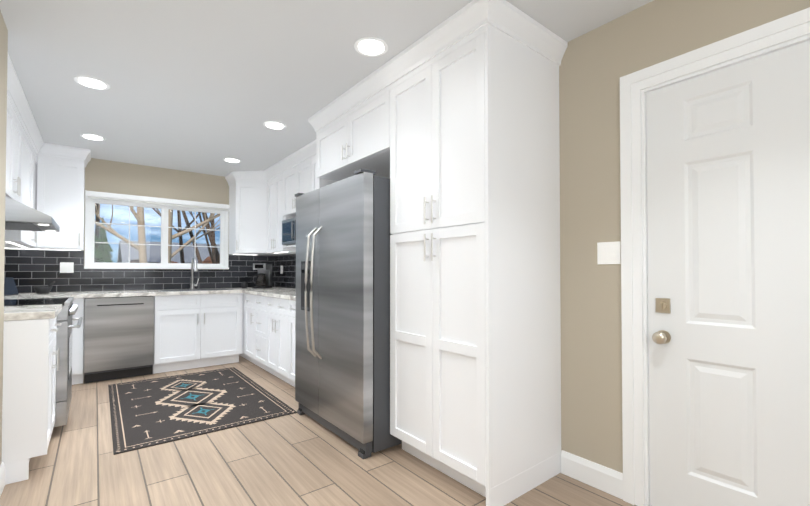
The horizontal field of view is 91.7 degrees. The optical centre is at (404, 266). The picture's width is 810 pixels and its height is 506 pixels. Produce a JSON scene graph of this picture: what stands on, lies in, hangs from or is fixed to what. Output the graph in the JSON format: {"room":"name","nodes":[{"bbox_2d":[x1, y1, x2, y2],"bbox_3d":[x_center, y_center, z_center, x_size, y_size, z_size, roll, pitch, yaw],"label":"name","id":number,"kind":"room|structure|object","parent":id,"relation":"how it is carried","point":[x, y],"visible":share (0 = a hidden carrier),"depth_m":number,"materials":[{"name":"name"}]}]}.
{"room":"kitchen","nodes":[
{"label":"kitchen","id":0,"kind":"room"},
{"bbox_2d":[0,10,7,464],"bbox_3d":[-0.880,-0.097,0.020,0.595,2.470,4.840,1,-1,-38],"label":"wall","id":1,"kind":"structure","parent":0,"point":[3,68],"depth_m":2.05,"materials":[{"name":"beige paint"}]},
{"bbox_2d":[0,462,4,495],"bbox_3d":[-0.643,1.077,0.197,0.014,0.125,4.830,1,-1,-38],"label":"baseboard","id":2,"kind":"structure","parent":1,"relation":"attached to","point":[2,475],"depth_m":2.04,"materials":[{"name":"white wood"}]},
{"bbox_2d":[5,94,8,237],"bbox_3d":[-2.570,-0.720,2.219,0.365,1.020,0.674,1,-1,-38],"label":"upper cabinet","id":3,"kind":"object","parent":1,"relation":"attached to","point":[7,125],"depth_m":2.71,"materials":[{"name":"white wood"}]},
{"bbox_2d":[7,54,90,166],"bbox_3d":[-2.904,-1.197,3.283,0.420,0.113,2.750,1,-1,-38],"label":"crown molding","id":4,"kind":"structure","parent":1,"relation":"attached to","point":[16,95],"depth_m":3.37,"materials":[{"name":"white wood"}]},
{"bbox_2d":[81,158,275,291],"bbox_3d":[-3.102,-0.026,4.953,3.210,2.470,0.140,1,-1,-38],"label":"wall","id":5,"kind":"structure","parent":0,"point":[106,176],"depth_m":4.87,"materials":[{"name":"beige paint"}]},
{"bbox_2d":[36,154,84,249],"bbox_3d":[-3.656,-0.692,4.190,0.366,1.020,0.384,1,-1,-38],"label":"upper cabinet","id":6,"kind":"object","parent":5,"relation":"attached to","point":[61,191],"visible":0.94,"depth_m":4.08,"materials":[{"name":"white wood"}]},
{"bbox_2d":[4,249,275,292],"bbox_3d":[-3.056,0.061,4.893,2.929,0.462,0.008,1,-1,-38],"label":"tile backsplash","id":7,"kind":"structure","parent":5,"relation":"attached to","point":[27,270],"depth_m":4.58,"materials":[{"name":"black tile"}]},
{"bbox_2d":[60,262,73,272],"bbox_3d":[-3.738,0.015,4.346,0.115,0.115,0.008,1,-1,-38],"label":"light switch","id":8,"kind":"object","parent":7,"relation":"attached to","point":[66,267],"visible":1,"depth_m":4.35,"materials":[{"name":"white plastic"}]},
{"bbox_2d":[84,190,229,268],"bbox_3d":[-3.033,-0.406,4.936,1.530,0.881,0.180,1,-1,-38],"label":"window","id":9,"kind":"structure","parent":5,"relation":"in","point":[92,198],"depth_m":4.88,"materials":[{"name":"white"}]},
{"bbox_2d":[0,355,636,505],"bbox_3d":[-0.707,1.195,1.895,3.210,0.060,7.880,1,-1,-38],"label":"floor","id":10,"kind":"structure","parent":0,"point":[295,459],"depth_m":2.23,"materials":[{"name":"brown wood"}]},
{"bbox_2d":[2,316,61,484],"bbox_3d":[-2.433,0.735,2.266,0.664,0.872,0.619,1,-1,-38],"label":"base cabinet","id":11,"kind":"object","parent":10,"relation":"on","point":[30,365],"visible":0.96,"depth_m":2.16,"materials":[{"name":"white wood"}]},
{"bbox_2d":[4,304,61,320],"bbox_3d":[-2.433,0.276,2.273,0.650,0.040,0.622,1,-1,-38],"label":"countertop","id":12,"kind":"structure","parent":11,"relation":"on","point":[26,312],"depth_m":2.22,"materials":[{"name":"white stone"}]},
{"bbox_2d":[4,297,82,426],"bbox_3d":[-2.824,0.715,2.844,0.745,0.922,0.758,1,-1,-38],"label":"range","id":13,"kind":"object","parent":10,"relation":"on","point":[65,318],"visible":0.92,"depth_m":2.73,"materials":[{"name":"grey"}]},
{"bbox_2d":[72,298,84,384],"bbox_3d":[-3.474,0.762,4.167,0.113,0.872,0.612,1,-1,-38],"label":"cabinet filler","id":14,"kind":"object","parent":10,"relation":"on","point":[77,355],"visible":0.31,"depth_m":3.94,"materials":[{"name":"white wood"}]},
{"bbox_2d":[84,296,153,383],"bbox_3d":[-3.175,0.765,4.369,0.593,0.865,0.628,1,-1,-38],"label":"dishwasher","id":15,"kind":"object","parent":10,"relation":"on","point":[118,337],"visible":0.98,"depth_m":4.12,"materials":[{"name":"grey metal"}]},
{"bbox_2d":[153,293,242,373],"bbox_3d":[-2.570,0.771,4.846,0.938,0.872,0.664,1,-1,-38],"label":"base cabinet","id":16,"kind":"object","parent":10,"relation":"on","point":[197,331],"visible":0.98,"depth_m":4.59,"materials":[{"name":"white wood"}]},
{"bbox_2d":[108,367,296,454],"bbox_3d":[-1.919,1.183,3.553,1.203,0.010,1.898,1,-1,-38],"label":"rug","id":17,"kind":"object","parent":10,"relation":"on","point":[152,412],"visible":1,"depth_m":3.28,"materials":[{"name":"grey fabric"}]},
{"bbox_2d":[239,293,246,358],"bbox_3d":[-1.928,0.778,5.307,0.630,0.872,0.733,1,-1,-38],"label":"base cabinet","id":18,"kind":"object","parent":10,"relation":"on","point":[244,355],"depth_m":4.94,"materials":[{"name":"white wood"}]},
{"bbox_2d":[4,294,72,299],"bbox_3d":[-3.314,0.292,3.385,0.658,0.040,0.680,1,-1,-38],"label":"countertop","id":19,"kind":"structure","parent":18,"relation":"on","point":[36,296],"depth_m":3.56,"materials":[{"name":"white stone"}]},
{"bbox_2d":[18,287,281,297],"bbox_3d":[-2.850,0.309,4.629,2.926,0.040,0.652,1,-1,-38],"label":"countertop","id":20,"kind":"structure","parent":18,"relation":"on","point":[91,294],"depth_m":4.31,"materials":[{"name":"white stone"}]},
{"bbox_2d":[4,277,18,295],"bbox_3d":[-3.759,0.190,3.673,0.104,0.170,0.240,0,-1,-8],"label":"tablet stand","id":21,"kind":"object","parent":20,"relation":"on","point":[10,287],"visible":0.82,"depth_m":3.73,"materials":[{"name":"black plastic"}]},
{"bbox_2d":[33,281,54,293],"bbox_3d":[-3.685,0.216,4.019,0.172,0.126,0.150,1,-1,-38],"label":"mortar","id":22,"kind":"object","parent":20,"relation":"on","point":[43,289],"visible":1,"depth_m":3.98,"materials":[{"name":"black stone"}]},
{"bbox_2d":[190,257,198,288],"bbox_3d":[-2.632,0.089,4.956,0.111,0.407,0.274,1,-1,-38],"label":"faucet","id":23,"kind":"object","parent":20,"relation":"on","point":[194,265],"visible":1,"depth_m":5.01,"materials":[{"name":"silver metal"}]},
{"bbox_2d":[158,289,232,291],"bbox_3d":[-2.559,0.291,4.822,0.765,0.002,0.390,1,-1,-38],"label":"sink basin","id":24,"kind":"object","parent":20,"relation":"in","point":[194,290],"visible":0.89,"depth_m":4.68,"materials":[{"name":"silver metal"}]},
{"bbox_2d":[241,282,247,287],"bbox_3d":[-2.177,0.254,5.334,0.080,0.089,0.079,1,-1,-38],"label":"jar","id":25,"kind":"object","parent":20,"relation":"on","point":[244,284],"visible":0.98,"depth_m":5.30,"materials":[{"name":"black stone"}]},
{"bbox_2d":[252,263,271,288],"bbox_3d":[-1.950,0.131,5.354,0.202,0.335,0.210,0,-1,7],"label":"coffee maker","id":26,"kind":"object","parent":20,"relation":"on","point":[264,278],"visible":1,"depth_m":5.28,"materials":[{"name":"black plastic"}]},
{"bbox_2d":[242,288,295,300],"bbox_3d":[-1.130,0.304,4.278,0.658,0.040,1.981,1,-1,-38],"label":"countertop","id":27,"kind":"structure","parent":18,"relation":"on","point":[282,293],"depth_m":4.38,"materials":[{"name":"white stone"}]},
{"bbox_2d":[247,294,250,361],"bbox_3d":[-1.619,0.773,4.915,0.630,0.872,0.376,1,-1,-38],"label":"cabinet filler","id":28,"kind":"object","parent":10,"relation":"on","point":[248,295],"depth_m":4.77,"materials":[{"name":"white wood"}]},
{"bbox_2d":[251,294,262,368],"bbox_3d":[-1.378,0.768,4.609,0.630,0.872,0.520,1,-1,-38],"label":"base cabinet","id":29,"kind":"object","parent":10,"relation":"on","point":[256,300],"depth_m":4.53,"materials":[{"name":"white wood"}]},
{"bbox_2d":[263,296,282,379],"bbox_3d":[-1.044,0.762,4.185,0.630,0.872,0.673,1,-1,-38],"label":"base cabinet","id":30,"kind":"object","parent":10,"relation":"on","point":[269,334],"depth_m":4.13,"materials":[{"name":"white wood"}]},
{"bbox_2d":[283,299,295,386],"bbox_3d":[-0.707,0.756,3.758,0.630,0.872,0.647,1,-1,-38],"label":"base cabinet","id":31,"kind":"object","parent":10,"relation":"on","point":[289,306],"depth_m":3.76,"materials":[{"name":"white wood"}]},
{"bbox_2d":[295,169,401,458],"bbox_3d":[-0.288,0.298,2.994,0.889,1.761,1.029,1,-1,-38],"label":"refrigerator","id":32,"kind":"object","parent":10,"relation":"on","point":[342,351],"visible":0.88,"depth_m":2.53,"materials":[{"name":"grey metal"}]},
{"bbox_2d":[390,23,560,505],"bbox_3d":[0.384,-0.028,2.357,0.664,2.400,0.792,1,-1,-38],"label":"pantry cabinet","id":33,"kind":"object","parent":10,"relation":"on","point":[475,355],"visible":0.98,"depth_m":2.07,"materials":[{"name":"white wood"}]},
{"bbox_2d":[0,0,653,176],"bbox_3d":[-0.707,-1.290,1.931,3.210,0.030,7.880,1,-1,-38],"label":"ceiling","id":34,"kind":"structure","parent":0,"point":[203,86],"depth_m":2.45,"materials":[{"name":"grey paint"}]},
{"bbox_2d":[74,76,109,89],"bbox_3d":[-2.153,-1.260,2.707,0.196,0.006,0.196,1,-1,-38],"label":"recessed light","id":35,"kind":"object","parent":34,"relation":"in","point":[92,82],"visible":1,"depth_m":2.70,"materials":[{"name":"white plastic"}]},
{"bbox_2d":[80,134,105,140],"bbox_3d":[-3.012,-1.244,3.797,0.196,0.006,0.196,1,-1,-38],"label":"recessed light","id":36,"kind":"object","parent":34,"relation":"in","point":[94,137],"visible":1,"depth_m":3.79,"materials":[{"name":"white plastic"}]},
{"bbox_2d":[223,158,240,162],"bbox_3d":[-2.014,-1.233,4.583,0.196,0.006,0.196,1,-1,-38],"label":"recessed light","id":37,"kind":"object","parent":34,"relation":"in","point":[233,160],"visible":1,"depth_m":4.58,"materials":[{"name":"white plastic"}]},
{"bbox_2d":[263,121,286,129],"bbox_3d":[-1.155,-1.249,3.493,0.196,0.006,0.196,1,-1,-38],"label":"recessed light","id":38,"kind":"object","parent":34,"relation":"in","point":[275,125],"visible":1,"depth_m":3.48,"materials":[{"name":"white plastic"}]},
{"bbox_2d":[354,37,387,56],"bbox_3d":[-0.195,-1.266,2.275,0.196,0.006,0.196,1,-1,-38],"label":"recessed light","id":39,"kind":"object","parent":34,"relation":"in","point":[370,46],"visible":1,"depth_m":2.26,"materials":[{"name":"white plastic"}]},
{"bbox_2d":[225,0,567,185],"bbox_3d":[-0.770,-1.189,3.804,0.705,0.113,4.572,1,-1,-38],"label":"crown molding","id":40,"kind":"structure","parent":34,"relation":"attached to","point":[511,20],"depth_m":2.19,"materials":[{"name":"white wood"}]},
{"bbox_2d":[286,0,809,472],"bbox_3d":[0.499,-0.056,2.863,0.140,2.470,7.600,1,-1,-38],"label":"wall","id":41,"kind":"structure","parent":0,"point":[597,64],"depth_m":2.08,"materials":[{"name":"beige paint"}]},
{"bbox_2d":[229,180,285,254],"bbox_3d":[-1.964,-0.675,5.348,0.661,1.020,0.658,1,-1,-38],"label":"upper cabinet","id":42,"kind":"object","parent":41,"relation":"attached to","point":[248,201],"visible":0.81,"depth_m":5.12,"materials":[{"name":"white wood"}]},
{"bbox_2d":[267,172,295,253],"bbox_3d":[-1.472,-0.681,4.975,0.350,1.020,0.543,1,-1,-38],"label":"upper cabinet","id":43,"kind":"object","parent":41,"relation":"attached to","point":[275,184],"depth_m":4.84,"materials":[{"name":"white wood"}]},
{"bbox_2d":[282,217,295,245],"bbox_3d":[-1.154,-0.387,4.488,0.392,0.292,0.520,1,-1,-38],"label":"microwave","id":44,"kind":"object","parent":43,"relation":"in","point":[288,231],"visible":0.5,"depth_m":4.43,"materials":[{"name":"silver metal"}]},
{"bbox_2d":[276,254,295,288],"bbox_3d":[-1.084,0.059,4.752,0.008,0.462,2.650,1,-1,-38],"label":"tile backsplash","id":45,"kind":"structure","parent":41,"relation":"attached to","point":[287,279],"depth_m":5.45,"materials":[{"name":"black tile"}]},
{"bbox_2d":[283,157,310,218],"bbox_3d":[-1.065,-0.898,4.462,0.350,0.600,0.768,1,-1,-38],"label":"upper cabinet","id":46,"kind":"object","parent":41,"relation":"attached to","point":[285,187],"depth_m":4.40,"materials":[{"name":"white wood"}]},
{"bbox_2d":[311,155,317,190],"bbox_3d":[-0.611,-0.696,3.883,0.350,1.020,0.695,1,-1,-38],"label":"upper cabinet","id":47,"kind":"object","parent":41,"relation":"attached to","point":[314,181],"depth_m":4.01,"materials":[{"name":"white wood"}]},
{"bbox_2d":[316,85,389,188],"bbox_3d":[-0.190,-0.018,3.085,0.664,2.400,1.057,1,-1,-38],"label":"upper cabinet","id":48,"kind":"object","parent":41,"relation":"attached to","point":[349,143],"visible":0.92,"depth_m":2.88,"materials":[{"name":"white wood"}]},
{"bbox_2d":[561,450,622,499],"bbox_3d":[0.991,1.105,2.096,0.014,0.125,0.336,1,-1,-38],"label":"baseboard","id":49,"kind":"structure","parent":41,"relation":"attached to","point":[598,476],"depth_m":2.08,"materials":[{"name":"white wood"}]},
{"bbox_2d":[597,241,620,263],"bbox_3d":[1.054,-0.068,2.036,0.010,0.116,0.116,1,-1,-38],"label":"switch plate","id":50,"kind":"object","parent":41,"relation":"attached to","point":[608,252],"visible":1,"depth_m":2.03,"materials":[{"name":"white plastic"}]},
{"bbox_2d":[620,7,809,505],"bbox_3d":[1.493,0.101,1.581,0.160,2.118,1.118,1,-1,-38],"label":"door frame","id":51,"kind":"structure","parent":41,"relation":"in","point":[766,38],"depth_m":1.92,"materials":[{"name":"white wood"}]},
{"bbox_2d":[646,40,809,505],"bbox_3d":[1.448,0.148,1.545,0.110,2.000,0.904,1,-1,-38],"label":"entry door","id":52,"kind":"structure","parent":41,"relation":"in","point":[728,198],"depth_m":1.66,"materials":[{"name":"white wood"}]},
{"bbox_3d":[-3.410,-0.056,2.864,0.140,2.470,2.760,1,-1,-38],"label":"wall","id":53,"kind":"structure","parent":0,"visible":0},
{"bbox_2d":[9,98,24,203],"bbox_3d":[-2.980,-0.853,2.742,0.365,0.740,0.765,1,-1,-38],"label":"upper cabinet","id":54,"kind":"object","parent":53,"relation":"attached to","point":[21,169],"depth_m":2.93,"materials":[{"name":"white wood"}]},
{"bbox_2d":[5,130,36,245],"bbox_3d":[-3.429,-0.705,3.309,0.365,1.020,0.797,1,-1,-38],"label":"upper cabinet","id":55,"kind":"object","parent":53,"relation":"attached to","point":[20,237],"depth_m":3.57,"materials":[{"name":"white wood"}]},
{"bbox_2d":[5,196,59,231],"bbox_3d":[-2.889,-0.381,2.808,0.596,0.191,0.756,1,-1,-38],"label":"range hood","id":56,"kind":"object","parent":55,"relation":"attached to","point":[20,216],"visible":1,"depth_m":2.65,"materials":[{"name":"silver metal"}]},
{"bbox_2d":[5,241,285,254],"bbox_3d":[-2.284,-0.184,3.715,2.620,0.007,2.660,1,-1,-38],"label":"strips","id":57,"kind":"object","parent":55,"relation":"attached to","point":[78,250],"visible":0.9,"depth_m":4.13,"materials":[{"name":"white"}]},
{"bbox_2d":[5,157,37,248],"bbox_3d":[-3.833,-0.697,3.822,0.365,1.020,0.738,1,-1,-38],"label":"upper cabinet","id":58,"kind":"object","parent":53,"relation":"attached to","point":[34,232],"depth_m":3.86,"materials":[{"name":"white wood"}]},
{"label":"outside","id":59,"kind":"structure","parent":0,"visible":0},
{"bbox_3d":[-26.818,3.725,37.370,80.000,0.100,79.500,1,-1,-38],"label":"lawn","id":60,"kind":"structure","parent":59,"visible":0},
{"bbox_2d":[94,203,99,261],"bbox_3d":[-10.479,-7.095,19.813,9.154,21.045,7.577,1,-1,-38],"label":"tree","id":61,"kind":"object","parent":60,"relation":"on","point":[97,229],"depth_m":17.50,"materials":[{"name":"brown plant"}]},
{"bbox_2d":[94,235,104,258],"bbox_3d":[-13.176,-2.063,14.887,3.600,10.830,3.526,1,-1,-38],"label":"evergreen tree","id":62,"kind":"object","parent":60,"relation":"on","point":[100,256],"depth_m":15.18,"materials":[{"name":"green plant"}]},
{"bbox_2d":[97,218,113,262],"bbox_3d":[-26.035,-0.364,33.990,4.595,7.980,3.914,1,-1,-38],"label":"evergreen tree","id":63,"kind":"object","parent":60,"relation":"on","point":[106,252],"depth_m":33.72,"materials":[{"name":"green plant"}]},
{"bbox_2d":[95,203,146,262],"bbox_3d":[-8.074,-9.218,12.004,8.737,25.067,9.618,1,-1,-38],"label":"tree","id":64,"kind":"object","parent":60,"relation":"on","point":[139,214],"depth_m":11.40,"materials":[{"name":"beige plant"}]},
{"bbox_2d":[130,259,176,262],"bbox_3d":[-14.358,1.540,22.680,3.424,3.848,3.454,1,-1,-38],"label":"dry bush","id":65,"kind":"object","parent":60,"relation":"on","point":[135,261],"depth_m":21.62,"materials":[{"name":"brown plant"}]},
{"bbox_2d":[117,240,219,263],"bbox_3d":[-15.588,0.919,30.025,10.100,5.300,7.600,1,-1,-38],"label":"house","id":66,"kind":"structure","parent":60,"relation":"on","point":[189,249],"depth_m":26.87,"materials":[{"name":"grey"}]},
{"bbox_2d":[152,208,200,262],"bbox_3d":[-10.040,-3.552,16.993,9.396,13.882,5.852,1,-1,-38],"label":"tree","id":67,"kind":"object","parent":60,"relation":"on","point":[182,260],"depth_m":16.76,"materials":[{"name":"brown plant"}]},
{"bbox_2d":[182,211,202,263],"bbox_3d":[-7.081,-5.412,13.025,10.305,17.539,11.343,1,-1,-38],"label":"tree","id":68,"kind":"object","parent":60,"relation":"on","point":[192,235],"depth_m":14.43,"materials":[{"name":"brown plant"}]},
{"bbox_2d":[168,209,219,262],"bbox_3d":[-7.139,-10.324,12.076,12.838,27.281,11.980,1,-1,-38],"label":"tree","id":69,"kind":"object","parent":60,"relation":"on","point":[203,223],"depth_m":12.35,"materials":[{"name":"beige plant"}]},
{"bbox_2d":[189,211,219,263],"bbox_3d":[-6.024,-3.800,14.240,12.216,14.300,9.280,1,-1,-38],"label":"tree","id":70,"kind":"object","parent":60,"relation":"on","point":[213,254],"depth_m":15.92,"materials":[{"name":"brown plant"}]},
{"bbox_2d":[198,254,219,263],"bbox_3d":[-10.480,1.356,21.992,3.214,4.196,3.536,1,-1,-38],"label":"dry bush","id":71,"kind":"object","parent":60,"relation":"on","point":[205,261],"depth_m":20.53,"materials":[{"name":"brown plant"}]},
{"bbox_2d":[202,213,219,263],"bbox_3d":[-10.121,-5.409,16.570,9.913,17.650,8.604,1,-1,-38],"label":"tree","id":72,"kind":"object","parent":60,"relation":"on","point":[207,226],"depth_m":18.39,"materials":[{"name":"brown plant"}]}
]}

